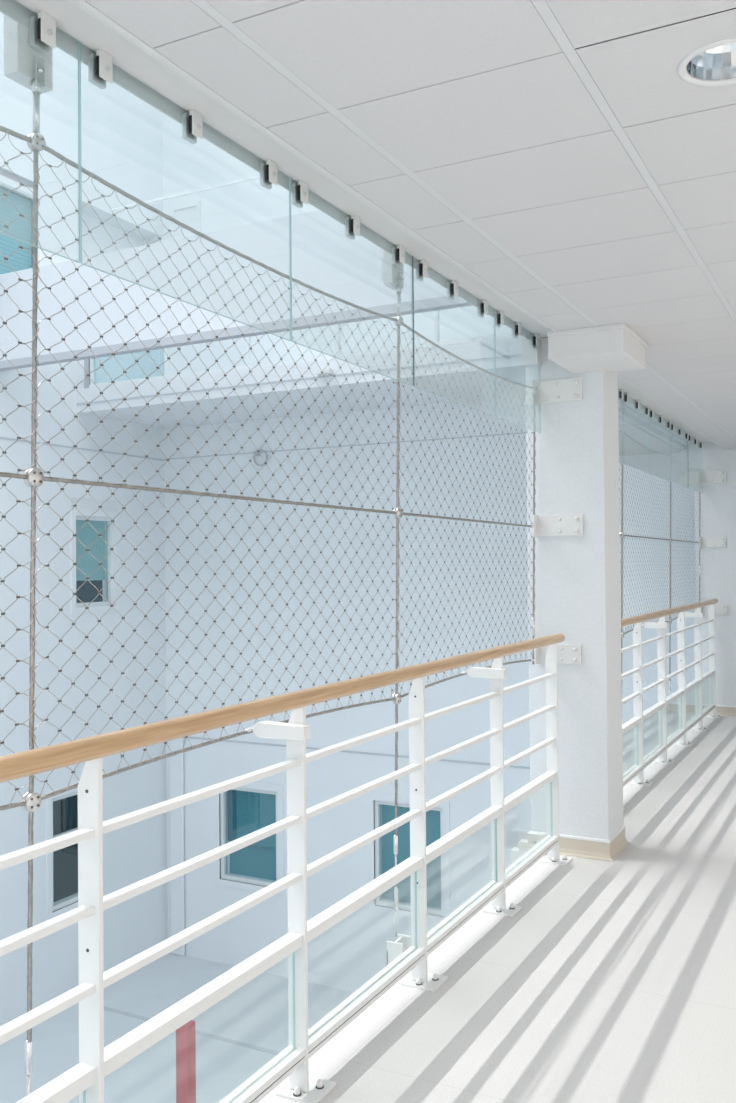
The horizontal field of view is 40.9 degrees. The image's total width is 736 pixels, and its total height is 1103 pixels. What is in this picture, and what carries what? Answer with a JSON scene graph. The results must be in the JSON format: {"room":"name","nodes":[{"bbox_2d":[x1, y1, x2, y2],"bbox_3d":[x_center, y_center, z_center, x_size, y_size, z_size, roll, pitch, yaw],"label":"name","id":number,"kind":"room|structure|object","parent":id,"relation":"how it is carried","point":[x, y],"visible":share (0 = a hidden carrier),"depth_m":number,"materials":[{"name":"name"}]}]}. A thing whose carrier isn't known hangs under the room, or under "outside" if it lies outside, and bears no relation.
{"room":"indoor balcony walkway","nodes":[
{"label":"indoor balcony walkway","id":0,"kind":"room"},
{"bbox_2d":[0,12,167,1026],"bbox_3d":[-6.678,-1.064,8.782,0.350,14.830,15.350,-1,-1,28],"label":"wall","id":1,"kind":"structure","parent":0,"point":[122,141],"depth_m":13.53,"materials":[{"name":"white paint"}]},
{"bbox_2d":[0,169,32,199],"bbox_3d":[-4.785,-4.743,12.516,0.250,0.200,1.260,-1,-1,28],"label":"trim","id":2,"kind":"structure","parent":1,"relation":"attached to","point":[2,172],"depth_m":12.72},
{"bbox_2d":[0,175,43,273],"bbox_3d":[-4.699,-3.795,12.462,0.205,1.880,1.440,-1,-1,28],"label":"window","id":3,"kind":"structure","parent":1,"relation":"in","point":[21,229],"depth_m":12.79,"materials":[{"name":"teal glass"}]},
{"bbox_2d":[0,188,31,273],"bbox_3d":[-4.715,-3.814,12.470,0.010,1.620,1.220,-1,-1,28],"label":"blind","id":4,"kind":"object","parent":3,"relation":"attached to","point":[21,229],"depth_m":12.77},
{"bbox_2d":[46,788,77,919],"bbox_3d":[-4.072,4.014,13.437,0.230,1.680,1.000,-1,-1,28],"label":"window","id":5,"kind":"structure","parent":1,"relation":"in","point":[61,809],"depth_m":13.41,"materials":[{"name":"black glass"}]},
{"bbox_2d":[0,437,164,460],"bbox_3d":[-5.443,-1.442,10.763,0.012,0.020,10.000,-1,-1,28],"label":"trim","id":6,"kind":"structure","parent":1,"relation":"attached to","point":[0,437],"depth_m":13.62,"materials":[{"name":"white paint"}]},
{"bbox_2d":[71,498,115,604],"bbox_3d":[-3.901,0.019,13.871,0.140,1.500,0.920,-1,-1,28],"label":"trim","id":7,"kind":"structure","parent":1,"relation":"attached to","point":[91,504],"depth_m":13.99,"materials":[{"name":"white paint"}]},
{"bbox_2d":[70,508,120,613],"bbox_3d":[-3.910,0.139,13.897,0.255,1.440,0.980,-1,-1,28],"label":"window","id":8,"kind":"structure","parent":1,"relation":"in","point":[87,535],"depth_m":14.00,"materials":[{"name":"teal glass"}]},
{"bbox_2d":[76,520,104,580],"bbox_3d":[-3.949,-0.013,13.919,0.010,0.845,0.690,-1,-1,28],"label":"blind","id":9,"kind":"object","parent":8,"relation":"attached to","point":[87,535],"depth_m":13.96,"materials":[{"name":"teal fabric"}]},
{"bbox_2d":[78,211,143,355],"bbox_3d":[-3.876,-3.873,14.538,0.040,2.100,1.800,-1,-1,28],"label":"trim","id":10,"kind":"structure","parent":1,"relation":"attached to","point":[99,234],"depth_m":14.49,"materials":[{"name":"white paint"}]},
{"bbox_2d":[78,1002,279,1054],"bbox_3d":[-0.364,6.030,11.517,8.090,0.006,0.070,-1,-1,28],"label":"trim","id":11,"kind":"structure","parent":1,"relation":"attached to","point":[105,1008],"depth_m":12.30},
{"bbox_2d":[77,353,521,404],"bbox_3d":[3.220,-2.144,9.785,16.290,0.015,0.012,-1,-1,28],"label":"trim","id":12,"kind":"structure","parent":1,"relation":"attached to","point":[521,353],"depth_m":11.87,"materials":[{"name":"white metal"}]},
{"bbox_2d":[0,952,353,1102],"bbox_3d":[-4.818,6.143,5.850,10.870,0.300,18.000,-1,-1,28],"label":"floor","id":13,"kind":"structure","parent":0,"point":[256,1013],"depth_m":12.41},
{"bbox_2d":[176,1020,195,1102],"bbox_3d":[-1.801,5.339,9.764,0.250,1.365,0.240,-1,-1,28],"label":"post","id":14,"kind":"object","parent":13,"relation":"on","point":[186,1034],"visible":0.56,"depth_m":9.72,"materials":[{"name":"metal"}]},
{"bbox_2d":[0,210,446,360],"bbox_3d":[2.135,-2.965,8.815,15.290,1.070,0.350,-1,-1,28],"label":"wall","id":15,"kind":"structure","parent":0,"point":[324,258],"depth_m":10.66,"materials":[{"name":"white paint"}]},
{"bbox_2d":[109,175,259,211],"bbox_3d":[2.933,-3.998,8.227,13.300,0.025,0.030,-1,-1,28],"label":"trim","id":16,"kind":"structure","parent":15,"relation":"attached to","point":[256,176],"depth_m":10.76,"materials":[{"name":"white metal"}]},
{"bbox_2d":[0,296,471,370],"bbox_3d":[2.078,-2.386,8.687,15.290,0.090,0.120,-1,-1,28],"label":"trim","id":17,"kind":"structure","parent":15,"relation":"attached to","point":[438,303],"depth_m":10.41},
{"bbox_2d":[77,336,525,428],"bbox_3d":[3.652,-2.178,10.610,16.290,0.320,1.850,-1,-1,28],"label":"beam","id":18,"kind":"structure","parent":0,"point":[511,367],"depth_m":12.34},
{"bbox_2d":[84,305,518,388],"bbox_3d":[3.297,-2.582,9.806,16.160,0.470,0.090,-1,-1,28],"label":"parapet","id":19,"kind":"object","parent":18,"relation":"on","point":[89,364],"visible":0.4,"depth_m":12.11,"materials":[{"name":"grey metal"}]},
{"bbox_2d":[316,368,332,376],"bbox_3d":[-0.517,-2.117,11.691,0.180,0.075,0.100,-1,-1,28],"label":"lamp","id":20,"kind":"object","parent":18,"relation":"attached to","point":[326,372],"visible":0.9,"depth_m":11.66,"materials":[{"name":"white metal"}]},
{"bbox_2d":[85,0,735,448],"bbox_3d":[1.781,-1.109,3.607,2.644,0.020,13.224,-1,-1,28],"label":"ceiling","id":21,"kind":"structure","parent":0,"point":[594,185],"depth_m":2.59,"materials":[{"name":"tile"}]},
{"bbox_2d":[547,323,647,373],"bbox_3d":[1.164,-1.056,4.979,0.380,0.220,0.515,-1,-1,28],"label":"trim","id":22,"kind":"structure","parent":21,"relation":"attached to","point":[616,347],"depth_m":4.82,"materials":[{"name":"paint"}]},
{"bbox_2d":[678,8,735,86],"bbox_3d":[0.814,-1.172,2.244,0.212,0.136,0.212,-1,-1,28],"label":"recessed light","id":23,"kind":"object","parent":21,"relation":"in","point":[713,64],"visible":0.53,"depth_m":2.32,"materials":[{"name":"white metal"}]},
{"bbox_2d":[162,113,705,991],"bbox_3d":[4.614,-1.132,11.338,17.290,14.830,0.350,-1,-1,28],"label":"wall","id":24,"kind":"structure","parent":0,"point":[350,953],"depth_m":13.67,"materials":[{"name":"white paint"}]},
{"bbox_2d":[169,738,184,955],"bbox_3d":[-2.897,4.466,14.977,0.280,3.280,0.046,-1,-1,28],"label":"duct","id":25,"kind":"object","parent":24,"relation":"attached to","point":[176,762],"visible":0.73,"depth_m":14.96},
{"bbox_2d":[171,201,200,239],"bbox_3d":[-2.767,-5.001,15.012,0.540,0.550,0.050,-1,-1,28],"label":"window","id":26,"kind":"structure","parent":24,"relation":"in","point":[189,214],"depth_m":15.01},
{"bbox_2d":[214,778,283,895],"bbox_3d":[-1.698,4.153,14.507,1.210,1.570,0.230,-1,-1,28],"label":"window","id":27,"kind":"structure","parent":24,"relation":"in","point":[252,807],"depth_m":14.56,"materials":[{"name":"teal glass"}]},
{"bbox_2d":[227,790,236,840],"bbox_3d":[-2.021,3.916,14.712,0.165,0.795,0.010,-1,-1,28],"label":"blind","id":28,"kind":"object","parent":27,"relation":"attached to","point":[231,794],"depth_m":14.71,"materials":[{"name":"teal fabric"}]},
{"bbox_2d":[236,790,275,847],"bbox_3d":[-1.613,3.909,14.499,0.755,0.795,0.010,-1,-1,28],"label":"blind","id":29,"kind":"object","parent":27,"relation":"attached to","point":[255,811],"depth_m":14.52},
{"bbox_2d":[253,450,267,465],"bbox_3d":[-1.549,-1.357,14.333,0.241,0.241,0.062,-1,-1,28],"label":"ring","id":30,"kind":"object","parent":24,"relation":"attached to","point":[255,452],"visible":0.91,"depth_m":14.33,"materials":[{"name":"grey metal"}]},
{"bbox_2d":[161,306,511,375],"bbox_3d":[4.059,-2.936,11.414,16.290,1.210,0.060,-1,-1,28],"label":"window","id":31,"kind":"structure","parent":24,"relation":"attached to","point":[460,322],"depth_m":13.76,"materials":[{"name":"clear glass"}]},
{"bbox_2d":[164,432,529,768],"bbox_3d":[0.471,0.640,13.286,8.090,4.250,0.012,-1,-1,28],"label":"trim","id":32,"kind":"structure","parent":24,"relation":"attached to","point":[521,432],"depth_m":13.59,"materials":[{"name":"grey metal"}]},
{"bbox_2d":[367,793,450,922],"bbox_3d":[0.587,4.095,13.311,1.210,1.610,0.230,-1,-1,28],"label":"window","id":33,"kind":"structure","parent":24,"relation":"in","point":[437,818],"depth_m":13.36,"materials":[{"name":"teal glass"}]},
{"bbox_2d":[382,804,440,907],"bbox_3d":[0.601,4.092,13.338,0.920,1.315,0.010,-1,-1,28],"label":"window pane","id":34,"kind":"object","parent":33,"relation":"attached to","point":[433,868],"depth_m":13.38,"materials":[{"name":"glass"}]},
{"bbox_2d":[258,715,735,1102],"bbox_3d":[1.808,1.709,3.609,3.080,0.280,13.300,-1,-1,28],"label":"floor","id":35,"kind":"structure","parent":0,"point":[614,981],"depth_m":3.58,"materials":[{"name":"plastic"}]},
{"bbox_2d":[0,633,572,1102],"bbox_3d":[-0.283,0.990,2.820,0.229,1.174,5.350,-1,-1,28],"label":"railing","id":36,"kind":"object","parent":35,"relation":"on","point":[85,1079],"visible":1,"depth_m":2.86,"materials":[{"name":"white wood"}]},
{"bbox_2d":[511,831,546,861],"bbox_3d":[0.859,1.582,5.287,0.185,0.160,0.066,-1,-1,28],"label":"bracket","id":37,"kind":"object","parent":35,"relation":"attached to","point":[533,837],"visible":0.61,"depth_m":5.27,"materials":[{"name":"white metal"}]},
{"bbox_2d":[621,598,721,810],"bbox_3d":[2.294,1.036,7.743,0.229,1.174,4.865,-1,-1,28],"label":"railing","id":38,"kind":"object","parent":35,"relation":"on","point":[685,708],"visible":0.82,"depth_m":7.82,"materials":[{"name":"white metal"}]},
{"bbox_2d":[526,337,622,839],"bbox_3d":[1.127,0.226,5.385,0.420,2.750,0.330,-1,-1,28],"label":"wall pillar","id":39,"kind":"structure","parent":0,"point":[578,595],"depth_m":5.23,"materials":[{"name":"white paint"}]},
{"bbox_2d":[522,334,541,366],"bbox_3d":[0.892,-1.078,5.328,0.085,0.160,0.130,-1,-1,28],"label":"trim","id":40,"kind":"structure","parent":39,"relation":"attached to","point":[531,357],"depth_m":5.28,"materials":[{"name":"paint"}]},
{"bbox_2d":[531,377,582,404],"bbox_3d":[1.000,-0.854,5.233,0.257,0.127,0.075,-1,-1,28],"label":"wall bracket","id":41,"kind":"object","parent":39,"relation":"attached to","point":[570,389],"visible":1,"depth_m":5.25,"materials":[{"name":"white metal"}]},
{"bbox_2d":[0,126,536,389],"bbox_3d":[-0.344,-0.882,2.923,0.024,0.052,5.345,-1,-1,28],"label":"cable","id":42,"kind":"object","parent":41,"relation":"attached to","point":[3,129],"visible":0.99,"depth_m":2.77,"materials":[{"name":"metal"}]},
{"bbox_2d":[0,131,535,805],"bbox_3d":[-0.028,-0.164,3.524,0.032,1.454,3.967,-1,-1,28],"label":"net","id":43,"kind":"object","parent":42,"relation":"attached to","point":[5,162],"visible":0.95,"depth_m":2.88,"materials":[{"name":"metal"}]},
{"bbox_2d":[532,394,534,663],"bbox_3d":[0.886,-0.119,5.277,0.035,1.440,0.018,-1,-1,28],"label":"vertical cable","id":44,"kind":"object","parent":41,"relation":"hanging from","point":[533,618],"visible":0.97,"depth_m":5.27,"materials":[{"name":"metal"}]},
{"bbox_2d":[533,514,582,536],"bbox_3d":[1.004,-0.138,5.224,0.252,0.120,0.075,-1,-1,28],"label":"wall bracket","id":45,"kind":"object","parent":39,"relation":"attached to","point":[568,524],"visible":1,"depth_m":5.25,"materials":[{"name":"white metal"}]},
{"bbox_2d":[0,472,533,527],"bbox_3d":[-0.348,-0.156,2.918,0.024,0.024,5.345,-1,-1,28],"label":"cable","id":46,"kind":"object","parent":45,"relation":"attached to","point":[2,474],"visible":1,"depth_m":2.77,"materials":[{"name":"metal"}]},
{"bbox_2d":[534,644,581,664],"bbox_3d":[1.003,0.544,5.218,0.235,0.110,0.075,-1,-1,28],"label":"wall bracket","id":47,"kind":"object","parent":39,"relation":"attached to","point":[566,653],"visible":0.83,"depth_m":5.22,"materials":[{"name":"white metal"}]},
{"bbox_2d":[0,659,533,810],"bbox_3d":[-0.352,0.547,2.913,0.024,0.044,5.345,-1,-1,28],"label":"cable","id":48,"kind":"object","parent":47,"relation":"attached to","point":[62,790],"visible":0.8,"depth_m":2.67,"materials":[{"name":"metal"}]},
{"bbox_2d":[559,825,629,860],"bbox_3d":[1.190,1.549,5.339,0.365,0.098,0.390,-1,-1,28],"label":"baseboard","id":49,"kind":"structure","parent":39,"relation":"attached to","point":[585,847],"depth_m":5.18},
{"bbox_2d":[579,16,703,48],"bbox_3d":[1.702,-1.530,3.639,3.100,0.300,13.500,-1,-1,28],"label":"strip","id":50,"kind":"object","parent":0,"point":[701,16],"depth_m":2.63,"materials":[{"name":"white metal"}]},
{"bbox_3d":[0.328,-1.283,4.271,0.072,0.150,13.050,-1,-1,28],"label":"trim","id":51,"kind":"structure","parent":50,"relation":"attached to","visible":0},
{"bbox_2d":[4,15,52,1095],"bbox_3d":[-0.738,0.222,2.174,0.076,2.900,0.102,-1,-1,28],"label":"vertical cable","id":52,"kind":"object","parent":51,"relation":"attached to","point":[24,65],"visible":0.91,"depth_m":2.17,"materials":[{"name":"white metal"}]},
{"bbox_2d":[382,249,410,964],"bbox_3d":[0.113,0.237,3.800,0.076,2.900,0.102,-1,-1,28],"label":"vertical cable","id":53,"kind":"object","parent":51,"relation":"attached to","point":[392,276],"visible":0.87,"depth_m":3.79,"materials":[{"name":"white metal"}]},
{"bbox_2d":[620,465,629,773],"bbox_3d":[1.810,0.268,7.043,0.076,2.900,0.102,-1,-1,28],"label":"vertical cable","id":54,"kind":"object","parent":51,"relation":"attached to","point":[626,766],"visible":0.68,"depth_m":7.04,"materials":[{"name":"white metal"}]},
{"bbox_2d":[668,483,671,694],"bbox_3d":[2.640,0.283,8.628,0.076,2.900,0.102,-1,-1,28],"label":"vertical cable","id":55,"kind":"object","parent":51,"relation":"attached to","point":[670,540],"visible":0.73,"depth_m":8.62,"materials":[{"name":"white metal"}]},
{"bbox_2d":[695,442,735,705],"bbox_3d":[4.712,0.251,9.496,2.950,2.750,0.300,-1,-1,28],"label":"wall","id":56,"kind":"structure","parent":0,"point":[718,500],"depth_m":9.93,"materials":[{"name":"white paint"}]},
{"bbox_2d":[0,11,80,262],"bbox_3d":[-0.873,-0.925,1.871,0.039,0.517,0.905,-1,-1,28],"label":"glass panel","id":57,"kind":"object","parent":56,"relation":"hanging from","point":[42,29],"visible":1,"depth_m":2.18,"materials":[{"name":"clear glass"}]},
{"bbox_2d":[80,42,291,340],"bbox_3d":[-0.451,-0.917,2.677,0.039,0.517,0.905,-1,-1,28],"label":"glass panel","id":58,"kind":"object","parent":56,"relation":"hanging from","point":[100,65],"visible":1,"depth_m":2.63,"materials":[{"name":"clear glass"}]},
{"bbox_2d":[0,0,531,339],"bbox_3d":[0.347,-1.168,4.260,0.005,0.080,13.050,-1,-1,28],"label":"trim","id":59,"kind":"structure","parent":56,"relation":"attached to","point":[12,9],"depth_m":2.77,"materials":[{"name":"metal"}]},
{"bbox_2d":[290,178,413,386],"bbox_3d":[-0.030,-0.909,3.481,0.039,0.517,0.900,-1,-1,28],"label":"glass panel","id":60,"kind":"object","parent":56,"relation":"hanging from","point":[300,190],"visible":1,"depth_m":3.43,"materials":[{"name":"clear glass"}]},
{"bbox_2d":[15,0,725,449],"bbox_3d":[0.458,-1.230,4.202,0.220,0.260,13.050,-1,-1,28],"label":"trim","id":61,"kind":"structure","parent":56,"relation":"attached to","point":[73,18],"depth_m":2.82,"materials":[{"name":"paint"}]},
{"bbox_2d":[413,257,495,416],"bbox_3d":[0.393,-0.902,4.289,0.039,0.517,0.915,-1,-1,28],"label":"glass panel","id":62,"kind":"object","parent":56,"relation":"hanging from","point":[421,269],"visible":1,"depth_m":4.23,"materials":[{"name":"clear glass"}]},
{"bbox_2d":[495,310,540,432],"bbox_3d":[0.766,-0.895,5.001,0.039,0.517,0.682,-1,-1,28],"label":"glass panel","id":63,"kind":"object","parent":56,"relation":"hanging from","point":[499,317],"visible":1,"depth_m":4.97,"materials":[{"name":"clear glass"}]},
{"bbox_2d":[618,389,623,463],"bbox_3d":[1.613,-0.880,6.619,0.039,0.517,0.865,-1,-1,28],"label":"glass panel","id":64,"kind":"object","parent":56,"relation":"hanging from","point":[620,391],"visible":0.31,"depth_m":6.92,"materials":[{"name":"clear glass"}]},
{"bbox_2d":[624,393,649,473],"bbox_3d":[2.014,-0.873,7.386,0.039,0.517,0.855,-1,-1,28],"label":"glass panel","id":65,"kind":"object","parent":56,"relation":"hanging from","point":[636,415],"visible":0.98,"depth_m":7.36,"materials":[{"name":"clear glass"}]},
{"bbox_2d":[649,409,670,481],"bbox_3d":[2.415,-0.865,8.152,0.039,0.517,0.865,-1,-1,28],"label":"glass panel","id":66,"kind":"object","parent":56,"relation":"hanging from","point":[659,427],"visible":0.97,"depth_m":8.12,"materials":[{"name":"clear glass"}]},
{"bbox_2d":[671,423,688,487],"bbox_3d":[2.816,-0.858,8.918,0.039,0.517,0.855,-1,-1,28],"label":"glass panel","id":67,"kind":"object","parent":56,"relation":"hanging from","point":[679,438],"visible":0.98,"depth_m":8.90,"materials":[{"name":"clear glass"}]},
{"bbox_2d":[688,434,702,492],"bbox_3d":[3.203,-0.851,9.658,0.039,0.517,0.805,-1,-1,28],"label":"glass panel","id":68,"kind":"object","parent":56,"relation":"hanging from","point":[695,446],"visible":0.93,"depth_m":9.64,"materials":[{"name":"clear glass"}]},
{"bbox_2d":[699,537,725,547],"bbox_3d":[3.468,-0.092,9.939,0.245,0.112,0.075,-1,-1,28],"label":"wall bracket","id":69,"kind":"object","parent":56,"relation":"attached to","point":[705,542],"visible":1,"depth_m":9.96,"materials":[{"name":"white metal"}]},
{"bbox_2d":[620,534,699,542],"bbox_3d":[2.214,-0.110,7.813,0.024,0.024,4.955,-1,-1,28],"label":"cable","id":70,"kind":"object","parent":69,"relation":"attached to","point":[620,534],"visible":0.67,"depth_m":8.08,"materials":[{"name":"metal"}]},
{"bbox_2d":[701,605,727,614],"bbox_3d":[3.476,0.586,9.928,0.250,0.107,0.075,-1,-1,28],"label":"wall bracket","id":71,"kind":"object","parent":56,"relation":"attached to","point":[719,609],"visible":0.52,"depth_m":9.93,"materials":[{"name":"white metal"}]},
{"bbox_2d":[703,470,725,483],"bbox_3d":[3.467,-0.749,9.945,0.257,0.137,0.075,-1,-1,28],"label":"wall bracket","id":72,"kind":"object","parent":56,"relation":"attached to","point":[718,476],"visible":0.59,"depth_m":9.96,"materials":[{"name":"white metal"}]},
{"bbox_2d":[699,492,700,601],"bbox_3d":[3.358,-0.074,9.999,0.035,1.440,0.018,-1,-1,28],"label":"vertical cable","id":73,"kind":"object","parent":72,"relation":"attached to","point":[699,492],"visible":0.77,"depth_m":9.99,"materials":[{"name":"metal"}]},
{"bbox_2d":[707,705,735,715],"bbox_3d":[4.683,1.573,9.312,2.870,0.098,0.030,-1,-1,28],"label":"baseboard","id":74,"kind":"structure","parent":56,"relation":"attached to","point":[724,710],"depth_m":9.89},
{"bbox_3d":[2.218,-0.836,7.818,0.024,0.052,4.956,-1,-1,28],"label":"cable","id":75,"kind":"object","parent":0,"visible":0},
{"bbox_2d":[618,435,700,633],"bbox_3d":[2.421,-0.119,8.203,0.031,1.454,4.063,-1,-1,28],"label":"net","id":76,"kind":"object","parent":75,"relation":"attached to","point":[618,435],"visible":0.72,"depth_m":8.21,"materials":[{"name":"metal"}]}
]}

